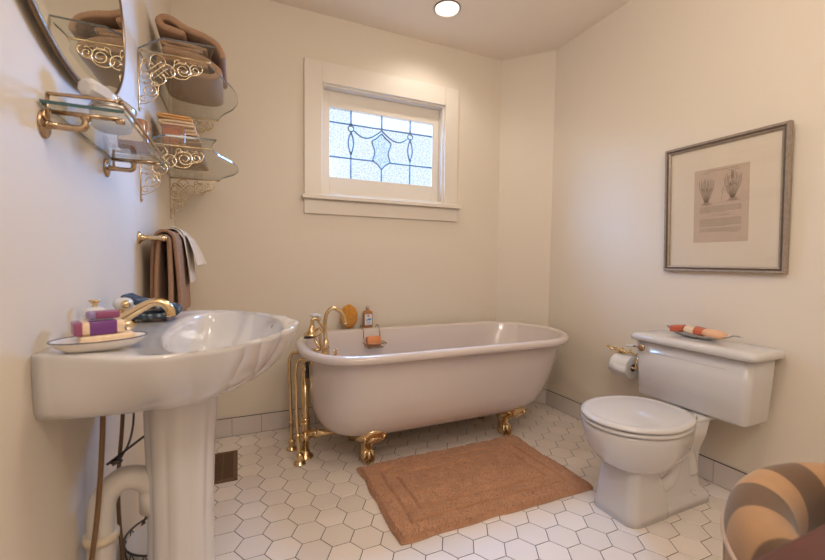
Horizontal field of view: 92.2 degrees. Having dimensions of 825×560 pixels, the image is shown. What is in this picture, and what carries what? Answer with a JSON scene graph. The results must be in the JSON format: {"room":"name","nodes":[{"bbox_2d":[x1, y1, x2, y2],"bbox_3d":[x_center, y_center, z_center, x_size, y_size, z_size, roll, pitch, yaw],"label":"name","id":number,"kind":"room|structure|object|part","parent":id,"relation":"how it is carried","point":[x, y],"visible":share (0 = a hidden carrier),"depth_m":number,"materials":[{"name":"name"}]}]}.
{"room":"bathroom","nodes":[
{"label":"bathroom","id":0,"kind":"room"},
{"bbox_2d":[0,0,173,559],"bbox_3d":[-0.552,-0.240,0.362,0.120,2.400,3.630,-1,3,-24],"label":"wall","id":1,"kind":"structure","parent":0,"point":[69,229],"depth_m":0.71,"materials":[{"name":"beige paint"}]},
{"bbox_2d":[26,0,125,94],"bbox_3d":[-0.656,-0.636,0.771,0.014,0.504,0.732,-1,3,-24],"label":"oval mirror","id":2,"kind":"object","parent":1,"relation":"attached to","point":[87,37],"visible":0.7,"depth_m":0.82,"materials":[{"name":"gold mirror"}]},
{"bbox_2d":[37,91,164,176],"bbox_3d":[-0.642,-0.287,0.863,0.118,0.077,0.427,-1,3,-24],"label":"wall shelf","id":3,"kind":"object","parent":1,"relation":"attached to","point":[45,126],"visible":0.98,"depth_m":0.69,"materials":[{"name":"gold metal"}]},
{"bbox_2d":[88,101,134,135],"bbox_3d":[-0.611,-0.328,0.807,0.077,0.050,0.077,-1,3,-24],"label":"jar","id":4,"kind":"object","parent":3,"relation":"on","point":[109,127],"visible":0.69,"depth_m":0.79,"materials":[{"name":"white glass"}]},
{"bbox_2d":[77,78,136,116],"bbox_3d":[-0.606,-0.362,0.798,0.035,0.037,0.125,1,3,2],"label":"tube","id":5,"kind":"object","parent":4,"relation":"on","point":[86,86],"visible":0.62,"depth_m":0.75,"materials":[{"name":"grey plastic"}]},
{"bbox_2d":[117,118,150,154],"bbox_3d":[-0.671,-0.346,0.960,0.062,0.072,0.064,-1,3,-24],"label":"candle jar","id":6,"kind":"object","parent":3,"relation":"on","point":[133,143],"visible":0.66,"depth_m":0.94,"materials":[{"name":"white glass"}]},
{"bbox_2d":[137,231,166,243],"bbox_3d":[-0.971,-0.153,1.567,0.080,0.042,0.590,-1,3,-24],"label":"towel bar","id":7,"kind":"object","parent":1,"relation":"attached to","point":[140,237],"visible":0.48,"depth_m":1.31,"materials":[{"name":"gold metal"}]},
{"bbox_2d":[150,229,190,310],"bbox_3d":[-0.902,-0.033,1.488,0.102,0.298,0.321,-1,3,-24],"label":"hand towel","id":8,"kind":"object","parent":7,"relation":"hanging from","point":[169,275],"visible":0.87,"depth_m":1.38,"materials":[{"name":"brown fabric"}]},
{"bbox_2d":[164,226,206,283],"bbox_3d":[-0.942,-0.101,1.631,0.162,0.219,0.294,-1,3,-24],"label":"cloth","id":9,"kind":"object","parent":7,"relation":"hanging from","point":[191,246],"visible":0.54,"depth_m":1.60,"materials":[{"name":"beige fabric"}]},
{"bbox_2d":[137,37,237,133],"bbox_3d":[-0.881,-0.681,1.629,0.304,0.206,0.779,-1,3,-24],"label":"shelf","id":10,"kind":"object","parent":1,"relation":"attached to","point":[151,74],"visible":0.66,"depth_m":1.34,"materials":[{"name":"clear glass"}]},
{"bbox_2d":[155,46,223,106],"bbox_3d":[-0.921,-0.840,1.670,0.227,0.102,0.321,-1,3,-24],"label":"bath towel","id":11,"kind":"object","parent":10,"relation":"on","point":[205,89],"visible":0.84,"depth_m":1.58,"materials":[{"name":"beige fabric"}]},
{"bbox_2d":[160,38,208,58],"bbox_3d":[-0.937,-0.910,1.657,0.163,0.040,0.281,-1,3,-24],"label":"bath towel","id":12,"kind":"object","parent":11,"relation":"on","point":[187,47],"visible":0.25,"depth_m":1.53,"materials":[{"name":"beige fabric"}]},
{"bbox_2d":[154,13,227,88],"bbox_3d":[-0.908,-0.940,1.658,0.246,0.128,0.322,-1,3,-24],"label":"bath towel","id":13,"kind":"object","parent":12,"relation":"on","point":[168,26],"visible":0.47,"depth_m":1.53,"materials":[{"name":"brown fabric"}]},
{"bbox_2d":[140,134,238,218],"bbox_3d":[-0.884,-0.381,1.643,0.304,0.206,0.779,-1,3,-24],"label":"shelf","id":14,"kind":"object","parent":1,"relation":"attached to","point":[214,140],"visible":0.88,"depth_m":1.38,"materials":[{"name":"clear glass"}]},
{"bbox_2d":[162,124,186,153],"bbox_3d":[-0.879,-0.520,1.468,0.074,0.086,0.076,-1,3,-24],"label":"candle jar","id":15,"kind":"object","parent":14,"relation":"on","point":[169,129],"visible":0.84,"depth_m":1.44,"materials":[{"name":"brown glass"}]},
{"bbox_2d":[158,146,208,170],"bbox_3d":[-0.951,-0.510,1.665,0.159,0.048,0.273,-1,3,-24],"label":"washcloth","id":16,"kind":"object","parent":14,"relation":"on","point":[202,166],"visible":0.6,"depth_m":1.61,"materials":[{"name":"beige fabric"}]},
{"bbox_2d":[161,136,205,157],"bbox_3d":[-0.943,-0.552,1.644,0.142,0.035,0.229,-1,3,-24],"label":"washcloth","id":17,"kind":"object","parent":16,"relation":"on","point":[190,142],"visible":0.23,"depth_m":1.56,"materials":[{"name":"brown fabric"}]},
{"bbox_2d":[161,127,200,141],"bbox_3d":[-0.942,-0.583,1.632,0.129,0.024,0.206,-1,3,-24],"label":"washcloth","id":18,"kind":"object","parent":17,"relation":"on","point":[192,133],"visible":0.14,"depth_m":1.56,"materials":[{"name":"beige fabric"}]},
{"bbox_2d":[159,119,197,133],"bbox_3d":[-0.948,-0.609,1.623,0.125,0.024,0.214,-1,3,-24],"label":"washcloth","id":19,"kind":"object","parent":18,"relation":"on","point":[187,125],"visible":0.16,"depth_m":1.53,"materials":[{"name":"beige fabric"}]},
{"bbox_2d":[157,113,193,124],"bbox_3d":[-0.952,-0.631,1.615,0.121,0.019,0.206,-1,3,-24],"label":"washcloth","id":20,"kind":"object","parent":19,"relation":"on","point":[159,115],"visible":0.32,"depth_m":1.52,"materials":[{"name":"fabric"}]},
{"bbox_3d":[-0.882,-0.481,1.639,0.302,0.006,0.779,-1,3,-24],"label":"glass shelf","id":21,"kind":"part","parent":14,"relation":"part of","materials":[{"name":"grey"}]},
{"bbox_2d":[170,0,500,419],"bbox_3d":[-0.386,-0.341,2.481,2.131,2.400,0.120,-1,3,-24],"label":"wall","id":22,"kind":"structure","parent":0,"point":[261,251],"depth_m":2.30,"materials":[{"name":"beige paint"}]},
{"bbox_2d":[216,407,320,438],"bbox_3d":[-0.319,0.809,2.502,2.011,0.104,0.008,-1,3,-24],"label":"baseboard","id":23,"kind":"structure","parent":22,"relation":"attached to","point":[234,426],"depth_m":2.25,"materials":[{"name":"tile"}]},
{"bbox_2d":[301,57,460,221],"bbox_3d":[-0.173,-0.832,2.511,1.042,0.877,0.148,-1,3,-24],"label":"window","id":24,"kind":"structure","parent":22,"relation":"in","point":[320,97],"depth_m":2.48,"materials":[{"name":"beige paint"}]},
{"bbox_3d":[-0.161,-0.488,2.491,1.042,0.024,0.068,-1,3,-24],"label":"sill","id":25,"kind":"part","parent":24,"relation":"part of","materials":[{"name":"beige paint"}]},
{"bbox_3d":[-0.190,-0.834,2.548,0.784,0.615,0.028,-1,3,-24],"label":"sash","id":26,"kind":"part","parent":24,"relation":"part of","materials":[{"name":"beige paint"}]},
{"bbox_2d":[269,0,630,60],"bbox_3d":[0.549,-1.509,0.779,2.494,0.120,3.870,-1,3,-24],"label":"ceiling","id":27,"kind":"structure","parent":0,"point":[501,30],"depth_m":2.33,"materials":[{"name":"beige paint"}]},
{"bbox_2d":[434,0,460,16],"bbox_3d":[0.195,-1.565,2.223,0.152,0.096,0.152,-1,3,-24],"label":"recessed light","id":28,"kind":"object","parent":27,"relation":"in","point":[443,7],"visible":0.99,"depth_m":2.27,"materials":[{"name":"beige"}]},
{"bbox_2d":[214,402,730,559],"bbox_3d":[0.521,0.973,0.899,2.254,0.050,3.630,-1,3,-24],"label":"floor","id":29,"kind":"structure","parent":0,"point":[322,508],"depth_m":1.54,"materials":[{"name":"tile"}]},
{"bbox_2d":[123,517,147,559],"bbox_3d":[-0.683,0.806,1.110,0.205,0.231,0.205,-1,3,-24],"label":"wastebasket","id":30,"kind":"object","parent":29,"relation":"on","point":[136,545],"visible":0.2,"depth_m":1.11,"materials":[{"name":"grey"}]},
{"bbox_2d":[31,310,298,559],"bbox_3d":[-0.489,0.519,0.928,0.436,0.832,0.603,-1,3,-24],"label":"pedestal sink","id":31,"kind":"object","parent":29,"relation":"on","point":[176,375],"visible":0.94,"depth_m":0.81,"materials":[{"name":"white ceramic"}]},
{"bbox_2d":[46,331,147,352],"bbox_3d":[-0.522,0.105,0.664,0.128,0.019,0.098,-1,3,-24],"label":"soap dish","id":32,"kind":"object","parent":31,"relation":"on","point":[67,344],"visible":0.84,"depth_m":0.64,"materials":[{"name":"beige ceramic"}]},
{"bbox_2d":[77,330,135,342],"bbox_3d":[-0.512,0.097,0.665,0.036,0.014,0.074,3,4,43],"label":"soap bar","id":33,"kind":"object","parent":32,"relation":"in","point":[127,333],"visible":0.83,"depth_m":0.65,"materials":[{"name":"beige wax"}]},
{"bbox_2d":[71,318,124,336],"bbox_3d":[-0.523,0.078,0.661,0.036,0.022,0.067,3,4,43],"label":"soap","id":34,"kind":"object","parent":33,"relation":"on","point":[108,325],"visible":0.99,"depth_m":0.65,"materials":[{"name":"purple"}]},
{"bbox_2d":[85,309,119,319],"bbox_3d":[-0.518,0.058,0.664,0.026,0.013,0.042,3,3,36],"label":"soap","id":35,"kind":"object","parent":34,"relation":"on","point":[112,313],"visible":1,"depth_m":0.66,"materials":[{"name":"pink"}]},
{"bbox_2d":[89,416,105,559],"bbox_3d":[-0.603,0.581,0.746,0.010,0.722,0.062,2,3,29],"label":"tube","id":36,"kind":"object","parent":31,"relation":"attached to","point":[102,418],"visible":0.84,"depth_m":0.75,"materials":[{"name":"orange metal"}]},
{"bbox_2d":[81,464,149,559],"bbox_3d":[-0.602,0.664,0.845,0.151,0.547,0.062,-1,3,-33],"label":"trap","id":37,"kind":"object","parent":31,"relation":"attached to","point":[128,477],"visible":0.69,"depth_m":0.81,"materials":[{"name":"beige plastic"}]},
{"bbox_2d":[116,414,124,559],"bbox_3d":[-0.660,0.571,0.910,0.024,0.725,0.049,-1,3,-24],"label":"tube","id":38,"kind":"object","parent":31,"relation":"attached to","point":[122,417],"visible":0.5,"depth_m":0.89,"materials":[{"name":"orange metal"}]},
{"bbox_2d":[106,413,143,465],"bbox_3d":[-0.598,0.303,0.853,0.092,0.164,0.055,-1,3,-24],"label":"popup linkage","id":39,"kind":"object","parent":31,"relation":"attached to","point":[115,460],"visible":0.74,"depth_m":0.84,"materials":[{"name":"grey metal"}]},
{"bbox_2d":[82,297,175,330],"bbox_3d":[-0.589,0.073,0.842,0.154,0.071,0.246,-1,3,-24],"label":"sink faucet","id":40,"kind":"object","parent":31,"relation":"on","point":[124,305],"visible":0.6,"depth_m":0.84,"materials":[{"name":"gold metal"}]},
{"bbox_3d":[-0.646,0.074,0.808,0.022,0.069,0.022,-1,3,-24],"label":"lift rod","id":41,"kind":"part","parent":40,"relation":"part of","materials":[{"name":"gold metal"}]},
{"bbox_3d":[-0.588,0.064,0.737,0.040,0.029,0.040,-1,3,-24],"label":"porcelain knob","id":42,"kind":"part","parent":40,"relation":"part of","materials":[{"name":"white"}]},
{"bbox_3d":[-0.666,0.055,0.913,0.040,0.029,0.040,-1,3,-24],"label":"porcelain knob","id":43,"kind":"part","parent":40,"relation":"part of","materials":[{"name":"white ceramic"}]},
{"bbox_3d":[-0.666,0.082,0.914,0.054,0.045,0.054,-1,3,-24],"label":"handle","id":44,"kind":"part","parent":40,"relation":"part of","materials":[{"name":"gold metal"}]},
{"bbox_3d":[-0.615,0.074,0.815,0.163,0.071,0.162,2,3,17],"label":"spout","id":45,"kind":"part","parent":40,"relation":"part of","materials":[{"name":"gold metal"}]},
{"bbox_2d":[121,293,181,319],"bbox_3d":[-0.647,0.064,0.991,0.118,0.062,0.086,-1,3,-24],"label":"patterned cloth","id":46,"kind":"object","parent":31,"relation":"on","point":[160,313],"visible":0.52,"depth_m":0.96,"materials":[{"name":"blue fabric"}]},
{"bbox_2d":[31,310,298,419],"bbox_3d":[-0.485,0.177,0.912,0.436,0.148,0.603,-1,3,-24],"label":"basin","id":47,"kind":"object","parent":31,"relation":"in","point":[185,360],"depth_m":0.67,"materials":[{"name":"white ceramic"}]},
{"bbox_2d":[214,450,237,483],"bbox_3d":[-0.896,0.881,1.876,0.128,0.006,0.295,-1,3,-24],"label":"floor vent","id":48,"kind":"object","parent":29,"relation":"in","point":[226,463],"visible":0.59,"depth_m":1.87,"materials":[{"name":"brown metal"}]},
{"bbox_3d":[-0.896,0.884,1.876,0.092,0.001,0.255,-1,3,-24],"label":"duct shadow plate","id":49,"kind":"part","parent":48,"relation":"part of","materials":[{"name":"brown metal"}]},
{"bbox_2d":[295,321,568,464],"bbox_3d":[0.165,0.591,2.248,1.588,0.572,0.728,-1,3,-24],"label":"clawfoot bathtub","id":50,"kind":"object","parent":29,"relation":"on","point":[425,375],"visible":1,"depth_m":1.94,"materials":[{"name":"beige ceramic"}]},
{"bbox_2d":[286,306,347,466],"bbox_3d":[-0.470,0.506,1.973,0.282,0.756,0.314,-1,3,-24],"label":"faucet","id":51,"kind":"object","parent":50,"relation":"attached to","point":[311,333],"visible":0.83,"depth_m":1.97,"materials":[{"name":"gold metal"}]},
{"bbox_3d":[-0.388,0.257,1.970,0.130,0.256,0.044,-1,3,-24],"label":"spout","id":52,"kind":"part","parent":51,"relation":"part of","materials":[{"name":"gold metal"}]},
{"bbox_2d":[300,362,336,459],"bbox_3d":[-0.448,0.626,1.980,0.245,0.516,0.145,-1,3,-24],"label":"drain","id":53,"kind":"object","parent":50,"relation":"attached to","point":[306,434],"visible":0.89,"depth_m":1.96,"materials":[{"name":"gold metal"}]},
{"bbox_2d":[340,304,356,327],"bbox_3d":[-0.381,0.218,2.380,0.105,0.145,0.062,-1,3,-24],"label":"sponge","id":54,"kind":"object","parent":50,"relation":"on","point":[350,311],"visible":0.88,"depth_m":2.36,"materials":[{"name":"orange"}]},
{"bbox_2d":[362,306,372,327],"bbox_3d":[-0.274,0.223,2.423,0.060,0.131,0.036,-1,3,-24],"label":"shampoo bottle","id":55,"kind":"object","parent":50,"relation":"on","point":[367,315],"visible":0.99,"depth_m":2.41,"materials":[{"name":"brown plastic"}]},
{"bbox_2d":[360,324,386,348],"bbox_3d":[-0.244,0.335,2.388,0.135,0.122,0.165,-1,3,-24],"label":"soap caddy","id":56,"kind":"object","parent":50,"relation":"hanging from","point":[385,343],"visible":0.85,"depth_m":2.34,"materials":[{"name":"gold metal"}]},
{"bbox_2d":[366,336,380,345],"bbox_3d":[-0.231,0.362,2.359,0.088,0.059,0.046,-1,3,-24],"label":"soap","id":57,"kind":"object","parent":56,"relation":"in","point":[370,339],"visible":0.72,"depth_m":2.34,"materials":[{"name":"orange"}]},
{"bbox_2d":[362,341,386,348],"bbox_3d":[-0.228,0.383,2.353,0.135,0.031,0.082,-1,3,-24],"label":"wire basket","id":58,"kind":"object","parent":56,"relation":"on","point":[369,347],"depth_m":2.33,"materials":[{"name":"gold metal"}]},
{"bbox_2d":[356,435,592,545],"bbox_3d":[0.264,0.886,1.798,0.919,0.030,0.561,-1,3,-24],"label":"bath rug","id":59,"kind":"object","parent":29,"relation":"on","point":[419,497],"visible":1,"depth_m":1.72,"materials":[{"name":"brown fabric"}]},
{"bbox_2d":[581,330,785,528],"bbox_3d":[1.014,0.588,1.645,0.723,0.657,0.528,-1,3,-24],"label":"toilet","id":60,"kind":"object","parent":29,"relation":"on","point":[648,449],"visible":0.99,"depth_m":1.55,"materials":[{"name":"white ceramic"}]},
{"bbox_3d":[0.883,0.547,1.578,0.428,0.016,0.366,-1,3,-24],"label":"seat","id":61,"kind":"part","parent":60,"relation":"part of","materials":[{"name":"white plastic"}]},
{"bbox_3d":[0.885,0.526,1.578,0.434,0.020,0.368,-1,3,-24],"label":"lid","id":62,"kind":"part","parent":60,"relation":"part of","materials":[{"name":"white ceramic"}]},
{"bbox_3d":[1.069,0.314,1.869,0.025,0.035,0.060,-1,3,-24],"label":"flush handle","id":63,"kind":"part","parent":60,"relation":"part of","materials":[{"name":"gold metal"}]},
{"bbox_2d":[667,325,743,339],"bbox_3d":[1.274,0.238,1.750,0.099,0.037,0.320,-1,3,-24],"label":"tray","id":64,"kind":"object","parent":60,"relation":"on","point":[683,333],"visible":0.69,"depth_m":1.72,"materials":[{"name":"silver metal"}]},
{"bbox_2d":[669,324,685,331],"bbox_3d":[1.230,0.222,1.836,0.062,0.033,0.058,-2,4,-38],"label":"soap bar","id":65,"kind":"object","parent":64,"relation":"on","point":[677,327],"visible":0.77,"depth_m":1.81,"materials":[{"name":"wax"}]},
{"bbox_2d":[683,324,693,333],"bbox_3d":[1.247,0.221,1.784,0.044,0.033,0.080,3,4,40],"label":"soap bar","id":66,"kind":"object","parent":64,"relation":"on","point":[688,328],"visible":0.72,"depth_m":1.76,"materials":[{"name":"beige"}]},
{"bbox_2d":[693,326,706,335],"bbox_3d":[1.266,0.225,1.749,0.047,0.036,0.072,3,4,40],"label":"soap bar","id":67,"kind":"object","parent":64,"relation":"on","point":[697,330],"visible":0.86,"depth_m":1.73,"materials":[{"name":"wax"}]},
{"bbox_2d":[702,329,727,338],"bbox_3d":[1.289,0.231,1.696,0.071,0.039,0.092,-1,3,-24],"label":"soap bar","id":68,"kind":"object","parent":64,"relation":"on","point":[717,334],"visible":0.97,"depth_m":1.67,"materials":[{"name":"brown"}]},
{"bbox_3d":[1.246,0.423,1.732,0.194,0.260,0.470,-1,3,-24],"label":"tank","id":69,"kind":"part","parent":60,"relation":"part of","materials":[{"name":"white ceramic"}]},
{"bbox_3d":[1.246,0.276,1.722,0.231,0.034,0.512,-1,3,-24],"label":"tank lid","id":70,"kind":"part","parent":60,"relation":"part of","materials":[{"name":"white ceramic"}]},
{"bbox_2d":[721,462,824,559],"bbox_3d":[0.739,0.661,0.548,0.629,0.612,0.523,-1,3,-24],"label":"barrel chair","id":71,"kind":"object","parent":29,"relation":"on","point":[768,508],"visible":0.91,"depth_m":0.65,"materials":[{"name":"fabric"}]},
{"bbox_2d":[755,524,824,559],"bbox_3d":[0.690,0.614,0.190,0.880,0.740,0.624,-1,3,-24],"label":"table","id":72,"kind":"object","parent":29,"relation":"on","point":[811,545],"visible":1,"depth_m":0.34,"materials":[{"name":"brown wood"}]},
{"bbox_2d":[496,50,555,388],"bbox_3d":[0.809,-0.345,2.860,0.363,2.400,0.390,-1,3,-24],"label":"wall","id":73,"kind":"structure","parent":0,"point":[527,105],"depth_m":2.76,"materials":[{"name":"beige paint"}]},
{"bbox_2d":[533,389,545,403],"bbox_3d":[0.764,0.805,2.832,0.363,0.104,0.008,2,3,24],"label":"baseboard","id":74,"kind":"structure","parent":73,"relation":"attached to","point":[541,398],"depth_m":2.77,"materials":[{"name":"tile"}]},
{"bbox_2d":[547,0,824,473],"bbox_3d":[1.675,-0.255,1.195,0.120,2.400,3.360,-1,3,-24],"label":"wall","id":75,"kind":"structure","parent":0,"point":[651,78],"depth_m":1.92,"materials":[{"name":"beige paint"}]},
{"bbox_2d":[606,344,637,370],"bbox_3d":[1.142,0.411,2.128,0.116,0.116,0.175,-1,3,-24],"label":"toilet paper holder","id":76,"kind":"object","parent":75,"relation":"attached to","point":[621,350],"visible":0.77,"depth_m":2.10,"materials":[{"name":"gold metal"}]},
{"bbox_2d":[608,353,637,378],"bbox_3d":[1.133,0.458,2.122,0.118,0.116,0.102,-1,3,-24],"label":"toilet paper roll","id":77,"kind":"object","parent":76,"relation":"hanging from","point":[620,364],"visible":0.91,"depth_m":2.08,"materials":[{"name":"white paper"}]},
{"bbox_2d":[546,389,746,490],"bbox_3d":[1.603,0.893,1.224,0.008,0.104,3.360,-1,3,-24],"label":"baseboard","id":78,"kind":"structure","parent":75,"relation":"attached to","point":[720,474],"depth_m":1.81,"materials":[{"name":"tile"}]},
{"bbox_2d":[663,120,793,273],"bbox_3d":[1.344,-0.325,1.737,0.047,0.582,0.481,-1,3,-24],"label":"framed print","id":79,"kind":"object","parent":75,"relation":"attached to","point":[727,207],"visible":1,"depth_m":1.69,"materials":[{"name":"silver metal"}]}
]}

